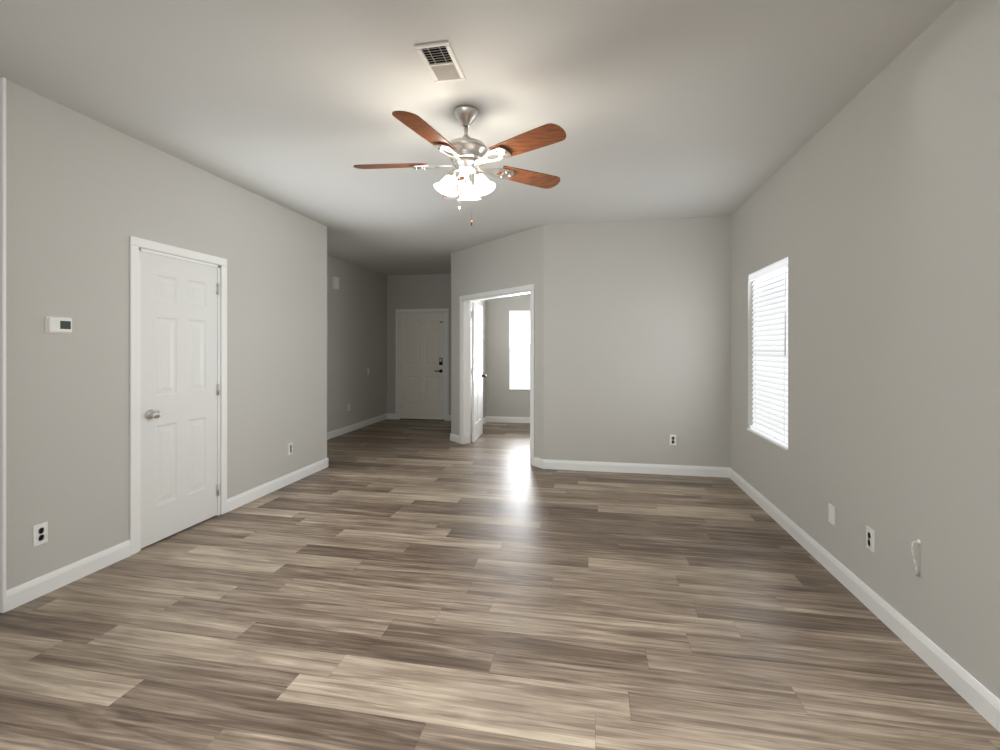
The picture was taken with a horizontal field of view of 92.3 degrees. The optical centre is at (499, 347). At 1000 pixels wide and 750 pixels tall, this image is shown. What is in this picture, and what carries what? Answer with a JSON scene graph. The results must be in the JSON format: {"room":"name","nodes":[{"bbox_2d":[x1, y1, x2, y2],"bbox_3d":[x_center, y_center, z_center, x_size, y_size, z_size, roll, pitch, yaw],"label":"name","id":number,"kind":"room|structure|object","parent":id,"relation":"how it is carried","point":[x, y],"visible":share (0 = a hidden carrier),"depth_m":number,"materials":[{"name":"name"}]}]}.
{"room":"empty living room","nodes":[
{"label":"empty living room","id":0,"kind":"room"},
{"bbox_2d":[6,80,326,589],"bbox_3d":[-2.344,-0.015,4.026,0.120,2.770,3.095,0,0,11],"label":"wall","id":1,"kind":"structure","parent":0,"point":[86,197],"depth_m":3.01,"materials":[{"name":"paint"}]},
{"bbox_2d":[0,77,5,612],"bbox_3d":[-2.631,-0.015,2.497,0.140,2.769,0.016,0,0,11],"label":"trim","id":2,"kind":"structure","parent":1,"relation":"attached to","point":[2,344],"depth_m":2.48,"materials":[{"name":"white"}]},
{"bbox_2d":[33,522,47,546],"bbox_3d":[-2.541,1.030,2.656,0.010,0.115,0.070,0,0,11],"label":"outlet","id":3,"kind":"object","parent":1,"relation":"attached to","point":[40,534],"visible":1,"depth_m":2.65,"materials":[{"name":"white plastic"}]},
{"bbox_2d":[45,316,71,333],"bbox_3d":[-2.516,-0.130,2.743,0.028,0.096,0.132,0,0,11],"label":"thermostat","id":4,"kind":"object","parent":1,"relation":"attached to","point":[58,325],"visible":0.98,"depth_m":2.73,"materials":[{"name":"white plastic"}]},
{"bbox_2d":[6,540,130,611],"bbox_3d":[-2.505,1.317,2.830,0.014,0.105,0.685,0,0,11],"label":"baseboard","id":5,"kind":"structure","parent":1,"relation":"attached to","point":[19,595],"depth_m":2.77,"materials":[{"name":"white wood"}]},
{"bbox_2d":[129,236,226,554],"bbox_3d":[-2.419,0.315,3.595,0.137,2.110,0.850,0,0,11],"label":"trim","id":6,"kind":"structure","parent":1,"relation":"attached to","point":[135,244],"depth_m":3.25,"materials":[{"name":"white wood"}]},
{"bbox_2d":[141,251,218,547],"bbox_3d":[-2.352,0.352,3.590,0.104,2.015,0.695,0,0,11],"label":"closet door","id":7,"kind":"structure","parent":1,"relation":"in","point":[179,394],"depth_m":3.54,"materials":[{"name":"white paint"},{"name":"brushed nickel"}]},
{"bbox_2d":[227,458,328,511],"bbox_3d":[-2.133,1.317,4.774,0.014,0.105,1.574,0,0,11],"label":"baseboard","id":8,"kind":"structure","parent":1,"relation":"attached to","point":[234,502],"depth_m":4.59,"materials":[{"name":"white wood"}]},
{"bbox_2d":[288,443,292,454],"bbox_3d":[-2.120,1.020,4.856,0.010,0.115,0.070,0,0,11],"label":"outlet","id":9,"kind":"object","parent":1,"relation":"attached to","point":[290,448],"visible":1,"depth_m":4.85,"materials":[{"name":"white plastic"}]},
{"bbox_2d":[327,255,386,431],"bbox_3d":[-2.590,-0.015,7.522,0.120,2.770,3.920,0,0,11],"label":"wall","id":10,"kind":"structure","parent":0,"point":[356,324],"depth_m":8.06,"materials":[{"name":"paint"}]},
{"bbox_2d":[333,276,338,289],"bbox_3d":[-2.530,-1.000,7.409,0.042,0.190,0.130,0,0,11],"label":"door chime","id":11,"kind":"object","parent":10,"relation":"attached to","point":[336,283],"visible":1,"depth_m":7.38,"materials":[{"name":"white plastic"}]},
{"bbox_2d":[327,413,389,439],"bbox_3d":[-2.528,1.317,7.490,0.014,0.105,3.640,0,0,11],"label":"baseboard","id":12,"kind":"structure","parent":10,"relation":"attached to","point":[343,430],"depth_m":8.06,"materials":[{"name":"white wood"}]},
{"bbox_2d":[387,274,529,416],"bbox_3d":[0.464,-0.015,8.851,5.620,2.770,0.160,0,0,11],"label":"wall","id":13,"kind":"structure","parent":0,"point":[427,291],"depth_m":8.90,"materials":[{"name":"paint"}]},
{"bbox_2d":[400,313,444,419],"bbox_3d":[-1.492,0.349,9.155,0.905,2.014,0.095,0,0,11],"label":"front door","id":14,"kind":"structure","parent":13,"relation":"in","point":[422,366],"depth_m":9.16,"materials":[{"name":"white paint"}]},
{"bbox_2d":[396,308,448,420],"bbox_3d":[-1.472,0.312,9.214,1.060,2.115,0.177,0,0,11],"label":"door frame","id":15,"kind":"structure","parent":13,"relation":"attached to","point":[422,311],"depth_m":9.13,"materials":[{"name":"white paint"}]},
{"bbox_2d":[486,416,529,422],"bbox_3d":[1.396,1.317,8.584,3.370,0.105,0.014,0,0,11],"label":"baseboard","id":16,"kind":"structure","parent":13,"relation":"attached to","point":[488,419],"depth_m":8.81,"materials":[{"name":"white wood"}]},
{"bbox_2d":[509,310,529,388],"bbox_3d":[0.633,0.031,8.774,0.934,1.434,0.068,0,0,11],"label":"window blind","id":17,"kind":"object","parent":13,"relation":"attached to","point":[520,354],"visible":0.27,"depth_m":8.82,"materials":[{"name":"white plastic"}]},
{"bbox_2d":[0,0,955,275],"bbox_3d":[-0.850,-1.450,2.098,5.940,0.100,14.200,0,0,11],"label":"ceiling","id":18,"kind":"structure","parent":0,"point":[678,108],"depth_m":2.62,"materials":[{"name":"paint"}]},
{"bbox_2d":[414,41,465,82],"bbox_3d":[-0.287,-1.394,2.356,0.165,0.011,0.315,0,0,11],"label":"ceiling vent","id":19,"kind":"object","parent":18,"relation":"in","point":[442,65],"visible":1,"depth_m":2.34,"materials":[{"name":"white metal"}]},
{"bbox_2d":[353,105,565,225],"bbox_3d":[-0.239,-1.056,2.826,1.279,0.687,1.296,0,0,11],"label":"fan","id":20,"kind":"object","parent":18,"relation":"hanging from","point":[467,154],"visible":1,"depth_m":2.77,"materials":[{"name":"brown wood"}]},
{"bbox_2d":[471,300,485,424],"bbox_3d":[-0.491,-0.015,8.011,0.120,2.770,1.850,0,0,11],"label":"wall","id":21,"kind":"structure","parent":0,"point":[482,303],"depth_m":8.69,"materials":[{"name":"paint"}]},
{"bbox_2d":[451,225,543,458],"bbox_3d":[-0.066,-0.015,6.319,0.120,2.770,2.059,0,0,-36],"label":"wall","id":22,"kind":"structure","parent":0,"point":[514,260],"depth_m":6.08,"materials":[{"name":"paint"}]},
{"bbox_2d":[450,433,459,440],"bbox_3d":[-0.560,1.317,8.024,0.020,0.105,1.851,0,0,11],"label":"baseboard","id":23,"kind":"structure","parent":22,"relation":"attached to","point":[453,437],"depth_m":7.03,"materials":[{"name":"white wood"}]},
{"bbox_2d":[471,302,485,441],"bbox_3d":[-0.359,0.350,7.281,0.173,2.020,0.752,0,0,11],"label":"door","id":24,"kind":"structure","parent":22,"relation":"in","point":[477,371],"depth_m":7.19,"materials":[{"name":"white wood"}]},
{"bbox_2d":[460,284,534,465],"bbox_3d":[-0.035,0.312,6.277,0.152,2.115,1.645,0,0,-36],"label":"door frame","id":25,"kind":"structure","parent":22,"relation":"attached to","point":[530,288],"depth_m":6.84,"materials":[{"name":"white wood"}]},
{"bbox_2d":[0,419,999,749],"bbox_3d":[-0.850,1.420,2.098,5.940,0.100,14.200,0,0,11],"label":"floor","id":26,"kind":"structure","parent":0,"point":[402,585],"depth_m":2.33,"materials":[{"name":"brown wood"}]},
{"bbox_2d":[544,216,729,466],"bbox_3d":[1.479,-0.015,5.327,1.980,2.770,0.120,0,0,11],"label":"wall","id":27,"kind":"structure","parent":0,"point":[636,341],"depth_m":5.26,"materials":[{"name":"paint"}]},
{"bbox_2d":[554,460,725,476],"bbox_3d":[1.551,1.317,5.381,1.800,0.105,0.014,0,0,11],"label":"baseboard","id":28,"kind":"structure","parent":27,"relation":"attached to","point":[705,471],"depth_m":5.24,"materials":[{"name":"white wood"}]},
{"bbox_2d":[670,435,675,444],"bbox_3d":[1.870,0.995,5.187,0.070,0.115,0.010,0,0,11],"label":"outlet","id":29,"kind":"object","parent":27,"relation":"attached to","point":[672,439],"visible":1,"depth_m":5.18,"materials":[{"name":"white plastic"}]},
{"bbox_2d":[730,0,999,699],"bbox_3d":[1.856,-0.015,1.609,0.160,2.770,13.860,0,0,11],"label":"wall","id":30,"kind":"structure","parent":0,"point":[871,210],"depth_m":2.27,"materials":[{"name":"paint"}]},
{"bbox_2d":[747,428,787,450],"bbox_3d":[2.278,0.762,4.043,0.097,0.017,0.938,0,0,11],"label":"sill","id":31,"kind":"structure","parent":30,"relation":"attached to","point":[772,441],"depth_m":3.98,"materials":[{"name":"white wood"}]},
{"bbox_2d":[749,257,787,445],"bbox_3d":[2.278,0.031,4.043,0.068,1.434,0.934,0,0,11],"label":"window blind","id":32,"kind":"object","parent":30,"relation":"attached to","point":[770,377],"visible":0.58,"depth_m":4.03,"materials":[{"name":"white plastic"}]},
{"bbox_2d":[758,268,783,317],"bbox_3d":[2.360,0.040,4.028,0.070,1.460,0.940,0,0,11],"label":"window","id":33,"kind":"structure","parent":30,"relation":"in","point":[766,285],"depth_m":4.44,"materials":[{"name":"white glass"}]},
{"bbox_2d":[828,503,834,525],"bbox_3d":[2.025,1.015,2.931,0.008,0.115,0.070,0,0,11],"label":"wall plate","id":34,"kind":"object","parent":30,"relation":"attached to","point":[831,514],"visible":1,"depth_m":2.93,"materials":[{"name":"white plastic"}]},
{"bbox_2d":[726,467,999,731],"bbox_3d":[1.450,1.317,-0.049,0.014,0.105,10.450,0,0,11],"label":"baseboard","id":35,"kind":"structure","parent":30,"relation":"attached to","point":[970,689],"depth_m":2.30,"materials":[{"name":"white wood"}]},
{"bbox_2d":[866,526,874,552],"bbox_3d":[1.946,1.005,2.524,0.010,0.115,0.070,0,0,11],"label":"outlet","id":36,"kind":"object","parent":30,"relation":"attached to","point":[870,538],"visible":1,"depth_m":2.51,"materials":[{"name":"white plastic"}]},
{"bbox_2d":[911,539,920,575],"bbox_3d":[1.864,0.940,2.155,0.034,0.161,0.022,0,0,11],"label":"cable","id":37,"kind":"object","parent":30,"relation":"attached to","point":[919,543],"visible":0.98,"depth_m":2.15,"materials":[{"name":"white plastic"}]}
]}

